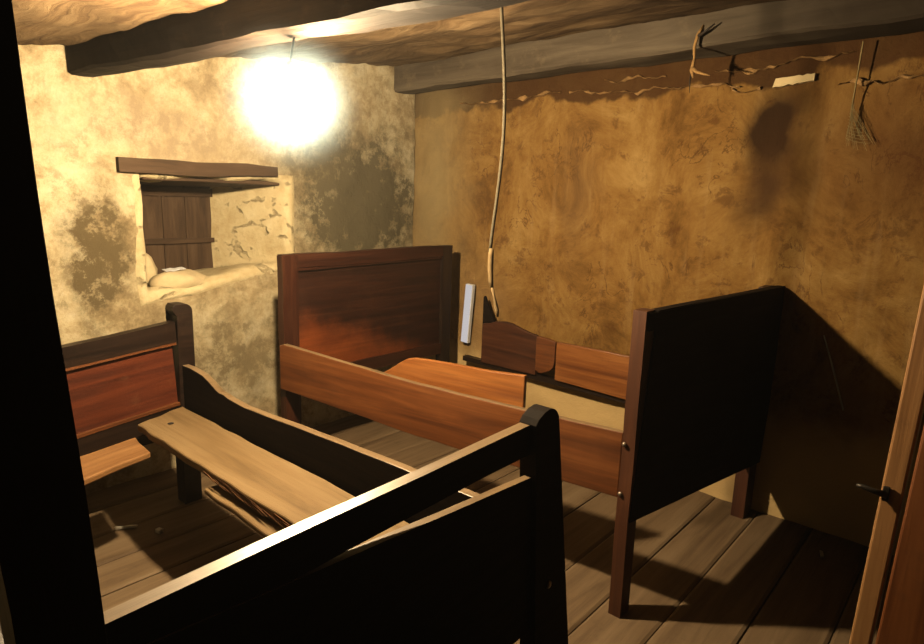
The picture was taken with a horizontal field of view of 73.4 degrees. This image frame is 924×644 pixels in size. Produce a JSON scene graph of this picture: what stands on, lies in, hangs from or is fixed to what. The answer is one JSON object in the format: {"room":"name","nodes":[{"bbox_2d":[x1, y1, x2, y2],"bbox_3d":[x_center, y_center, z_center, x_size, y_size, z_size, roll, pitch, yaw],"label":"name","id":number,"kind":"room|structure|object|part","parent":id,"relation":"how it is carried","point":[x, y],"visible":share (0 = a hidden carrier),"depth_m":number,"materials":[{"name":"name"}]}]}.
{"room":"old rustic bedroom","nodes":[
{"label":"old rustic bedroom","id":0,"kind":"room"},
{"bbox_2d":[18,45,414,494],"bbox_3d":[-1.882,-0.379,3.164,0.504,2.415,4.102,11,15,40],"label":"wall","id":1,"kind":"structure","parent":0,"point":[344,159],"depth_m":3.45,"materials":[{"name":"paint"}]},
{"bbox_2d":[146,253,156,285],"bbox_3d":[-1.716,-0.268,3.370,0.144,0.218,0.108,11,15,40],"label":"stone","id":2,"kind":"object","parent":1,"relation":"on","point":[151,269],"depth_m":3.33,"materials":[{"name":"beige stone"}]},
{"bbox_2d":[149,269,206,287],"bbox_3d":[-1.542,-0.216,3.398,0.211,0.145,0.329,11,15,40],"label":"stone","id":3,"kind":"object","parent":1,"relation":"on","point":[184,278],"depth_m":3.31,"materials":[{"name":"beige stone"}]},
{"bbox_2d":[162,267,185,271],"bbox_3d":[-1.555,-0.285,3.349,0.050,0.017,0.110,11,15,40],"label":"paper scrap","id":4,"kind":"object","parent":3,"relation":"on","point":[177,268],"visible":1,"depth_m":3.34,"materials":[{"name":"white paper"}]},
{"bbox_2d":[115,157,277,176],"bbox_3d":[-1.380,-0.812,3.292,0.090,0.079,0.860,11,15,40],"label":"wooden lintel","id":5,"kind":"object","parent":1,"relation":"attached to","point":[123,164],"visible":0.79,"depth_m":3.20,"materials":[{"name":"brown wood"}]},
{"bbox_2d":[139,177,278,273],"bbox_3d":[-1.517,-0.536,3.593,0.442,0.620,0.783,11,15,40],"label":"window","id":6,"kind":"structure","parent":1,"relation":"in","point":[176,212],"depth_m":3.66,"materials":[{"name":"brown wood"}]},
{"bbox_2d":[12,0,786,66],"bbox_3d":[0.033,-0.921,1.409,4.640,0.574,4.160,11,15,40],"label":"ceiling","id":7,"kind":"structure","parent":0,"point":[37,22],"depth_m":2.69,"materials":[{"name":"brown wood"}]},
{"bbox_2d":[66,0,529,76],"bbox_3d":[0.101,-0.890,1.519,4.490,0.206,0.141,10,14,35],"label":"ceiling beam","id":8,"kind":"structure","parent":7,"relation":"attached to","point":[230,26],"depth_m":2.05,"materials":[{"name":"brown wood"}]},
{"bbox_2d":[280,37,301,110],"bbox_3d":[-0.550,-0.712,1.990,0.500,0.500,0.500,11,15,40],"label":"light bulb","id":9,"kind":"object","parent":8,"relation":"hanging from","point":[290,98],"visible":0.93,"depth_m":1.96,"materials":[{"name":"white glass"}]},
{"bbox_2d":[284,61,295,83],"bbox_3d":[-0.547,-0.793,1.974,0.038,0.065,0.038,11,15,40],"label":"light bulb","id":10,"kind":"object","parent":9,"relation":"attached to","point":[289,67],"depth_m":1.96,"materials":[{"name":"white glass"}]},
{"bbox_3d":[-0.549,-0.722,1.988,0.068,0.089,0.068,11,15,40],"label":"bulb","id":11,"kind":"part","parent":9,"relation":"part of","materials":[{"name":"white glass"}]},
{"bbox_2d":[488,7,505,316],"bbox_3d":[0.136,-0.600,2.304,0.057,1.179,0.024,11,15,40],"label":"pull cord","id":12,"kind":"object","parent":7,"relation":"hanging from","point":[491,250],"visible":0.96,"depth_m":2.30,"materials":[{"name":"fabric"}]},
{"bbox_3d":[0.112,-0.208,2.389,0.027,0.152,0.021,11,15,40],"label":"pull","id":13,"kind":"part","parent":12,"relation":"part of","materials":[{"name":"wood"}]},
{"bbox_2d":[394,0,923,93],"bbox_3d":[1.304,-1.357,2.775,4.520,0.264,0.220,11,14,40],"label":"ceiling beam","id":14,"kind":"structure","parent":7,"relation":"attached to","point":[789,23],"depth_m":2.93,"materials":[{"name":"brown wood"}]},
{"bbox_2d":[689,23,714,92],"bbox_3d":[1.083,-1.199,2.804,0.057,0.303,0.098,-1,11,-12],"label":"branch","id":15,"kind":"object","parent":14,"relation":"hanging from","point":[700,33],"visible":1,"depth_m":2.82,"materials":[{"name":"brown wood"}]},
{"bbox_3d":[1.077,-1.237,2.833,0.057,0.239,0.024,0,11,-10],"label":"stem","id":16,"kind":"part","parent":15,"relation":"part of","materials":[{"name":"brown wood"}]},
{"bbox_2d":[845,41,874,150],"bbox_3d":[1.697,-0.946,2.603,0.116,0.439,0.039,11,15,40],"label":"herb bundle","id":17,"kind":"object","parent":14,"relation":"hanging from","point":[852,119],"visible":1,"depth_m":2.64,"materials":[{"name":"brown plant"}]},
{"bbox_2d":[86,415,894,643],"bbox_3d":[-0.092,1.171,1.898,4.927,0.039,4.200,11,15,40],"label":"floor","id":18,"kind":"structure","parent":0,"point":[702,573],"depth_m":2.67,"materials":[{"name":"brown wood"}]},
{"bbox_2d":[0,0,107,643],"bbox_3d":[-0.403,0.344,0.620,0.060,2.063,0.160,11,15,40],"label":"door frame","id":19,"kind":"structure","parent":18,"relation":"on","point":[50,593],"depth_m":0.55,"materials":[{"name":"brown wood"}]},
{"bbox_2d":[114,525,137,529],"bbox_3d":[-1.515,0.925,2.796,0.097,0.010,0.014,-1,12,-16],"label":"chip","id":20,"kind":"object","parent":18,"relation":"on","point":[125,526],"visible":1,"depth_m":2.79,"materials":[{"name":"brown wood"}]},
{"bbox_2d":[155,527,163,533],"bbox_3d":[-1.353,0.933,2.772,0.029,0.018,0.023,7,12,23],"label":"pebble","id":21,"kind":"object","parent":18,"relation":"on","point":[159,530],"visible":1,"depth_m":2.77,"materials":[{"name":"stone"}]},
{"bbox_2d":[0,302,567,643],"bbox_3d":[-0.916,0.610,1.935,2.140,1.005,1.417,11,15,40],"label":"frame","id":22,"kind":"object","parent":18,"relation":"on","point":[467,566],"visible":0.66,"depth_m":1.40,"materials":[{"name":"black wood"}]},
{"bbox_3d":[-0.574,0.848,0.785,0.075,1.000,0.105,11,15,40],"label":"post","id":23,"kind":"part","parent":22,"relation":"part of","materials":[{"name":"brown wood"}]},
{"bbox_2d":[80,438,149,484],"bbox_3d":[-1.476,0.581,2.373,0.240,0.029,0.649,8,13,27],"label":"wooden plank","id":24,"kind":"object","parent":22,"relation":"on","point":[96,465],"visible":0.52,"depth_m":2.48,"materials":[{"name":"brown wood"}]},
{"bbox_3d":[-1.628,0.144,2.464,0.045,0.100,1.044,9,16,31],"label":"rail","id":25,"kind":"part","parent":22,"relation":"part of","materials":[{"name":"brown wood"}]},
{"bbox_3d":[-1.641,0.337,2.500,0.020,0.330,1.044,9,16,31],"label":"panel","id":26,"kind":"part","parent":22,"relation":"part of","materials":[{"name":"brown wood"}]},
{"bbox_3d":[-1.641,0.545,2.542,0.042,0.129,1.044,9,15,31],"label":"rail","id":27,"kind":"part","parent":22,"relation":"part of","materials":[{"name":"brown wood"}]},
{"bbox_3d":[-1.342,0.397,2.994,0.075,0.990,0.093,11,15,40],"label":"post","id":28,"kind":"part","parent":22,"relation":"part of","materials":[{"name":"brown wood"}]},
{"bbox_2d":[205,485,284,537],"bbox_3d":[-0.428,0.685,1.961,1.169,0.027,0.256,11,15,41],"label":"wooden plank","id":29,"kind":"object","parent":22,"relation":"on","point":[265,526],"visible":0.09,"depth_m":2.09,"materials":[{"name":"brown wood"}]},
{"bbox_2d":[138,407,408,548],"bbox_3d":[-0.681,0.578,2.217,1.957,0.038,0.275,11,15,40],"label":"wooden plank","id":30,"kind":"object","parent":22,"relation":"on","point":[289,494],"visible":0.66,"depth_m":2.29,"materials":[{"name":"brown wood"}]},
{"bbox_3d":[-0.202,0.365,1.120,0.028,0.080,1.105,11,16,40],"label":"rail","id":31,"kind":"part","parent":22,"relation":"part of","materials":[{"name":"black wood"}]},
{"bbox_3d":[-0.571,0.476,2.323,1.985,0.263,0.034,11,15,40],"label":"rail","id":32,"kind":"part","parent":22,"relation":"part of","materials":[{"name":"black wood"}]},
{"bbox_3d":[-0.186,0.629,1.187,0.020,0.562,1.181,11,17,40],"label":"panel","id":33,"kind":"part","parent":22,"relation":"part of","materials":[{"name":"black wood"}]},
{"bbox_3d":[0.235,0.693,1.694,0.050,1.005,0.276,11,15,40],"label":"post","id":34,"kind":"part","parent":22,"relation":"part of","materials":[{"name":"black wood"}]},
{"bbox_2d":[277,245,784,618],"bbox_3d":[0.289,0.302,3.155,2.013,1.215,1.535,11,15,40],"label":"frame","id":35,"kind":"object","parent":18,"relation":"on","point":[694,384],"visible":0.93,"depth_m":2.81,"materials":[{"name":"brown wood"}]},
{"bbox_3d":[-0.499,-0.387,3.601,0.048,0.077,1.270,11,15,40],"label":"rail","id":36,"kind":"part","parent":35,"relation":"part of","materials":[{"name":"brown wood"}]},
{"bbox_3d":[-0.510,-0.062,3.676,0.020,0.620,1.190,11,15,40],"label":"panel","id":37,"kind":"part","parent":35,"relation":"part of","materials":[{"name":"brown wood"}]},
{"bbox_3d":[-0.513,0.238,3.729,0.045,0.074,1.190,11,15,40],"label":"rail","id":38,"kind":"part","parent":35,"relation":"part of","materials":[{"name":"brown wood"}]},
{"bbox_3d":[-0.178,0.372,2.726,1.820,0.292,0.030,9,13,33],"label":"rail","id":39,"kind":"part","parent":35,"relation":"part of","materials":[{"name":"orange wood"}]},
{"bbox_2d":[385,357,526,407],"bbox_3d":[-0.064,0.322,2.720,0.765,0.325,0.022,9,13,33],"label":"board","id":40,"kind":"object","parent":35,"relation":"on","point":[504,387],"visible":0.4,"depth_m":2.63,"materials":[{"name":"orange wood"}]},
{"bbox_3d":[0.300,0.150,3.962,0.435,0.302,0.024,11,15,40],"label":"rail","id":41,"kind":"part","parent":35,"relation":"part of","materials":[{"name":"brown wood"}]},
{"bbox_3d":[0.512,0.207,3.773,0.137,0.226,0.030,11,15,40],"label":"rail","id":42,"kind":"part","parent":35,"relation":"part of","materials":[{"name":"orange wood"}]},
{"bbox_3d":[0.960,0.317,3.399,1.040,0.255,0.026,11,15,40],"label":"rail","id":43,"kind":"part","parent":35,"relation":"part of","materials":[{"name":"orange wood"}]},
{"bbox_3d":[1.072,0.270,2.608,1.230,0.886,0.034,-2,10,-44],"label":"panel","id":44,"kind":"part","parent":35,"relation":"part of","materials":[{"name":"black wood"}]},
{"bbox_3d":[1.055,-0.068,2.515,1.217,0.069,0.044,-9,15,-43],"label":"rail","id":45,"kind":"part","parent":35,"relation":"part of","materials":[{"name":"black wood"}]},
{"bbox_2d":[849,286,923,643],"bbox_3d":[1.155,0.209,1.307,0.487,2.160,0.111,11,15,40],"label":"door","id":46,"kind":"structure","parent":18,"relation":"on","point":[902,618],"depth_m":1.43,"materials":[{"name":"brown wood"}]},
{"bbox_3d":[0.988,0.401,1.446,0.014,0.036,0.008,11,15,40],"label":"latch plate","id":47,"kind":"part","parent":46,"relation":"part of","materials":[{"name":"metal"}]},
{"bbox_2d":[412,31,923,555],"bbox_3d":[1.353,-0.261,3.078,4.610,2.415,0.048,11,15,40],"label":"wall","id":48,"kind":"structure","parent":0,"point":[623,191],"depth_m":3.06,"materials":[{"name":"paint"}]},
{"bbox_2d":[461,283,474,342],"bbox_3d":[0.040,-0.058,4.239,0.090,0.412,0.036,11,15,40],"label":"wall strip","id":49,"kind":"object","parent":48,"relation":"attached to","point":[470,288],"visible":1,"depth_m":4.22,"materials":[{"name":"white paper"}]}
]}

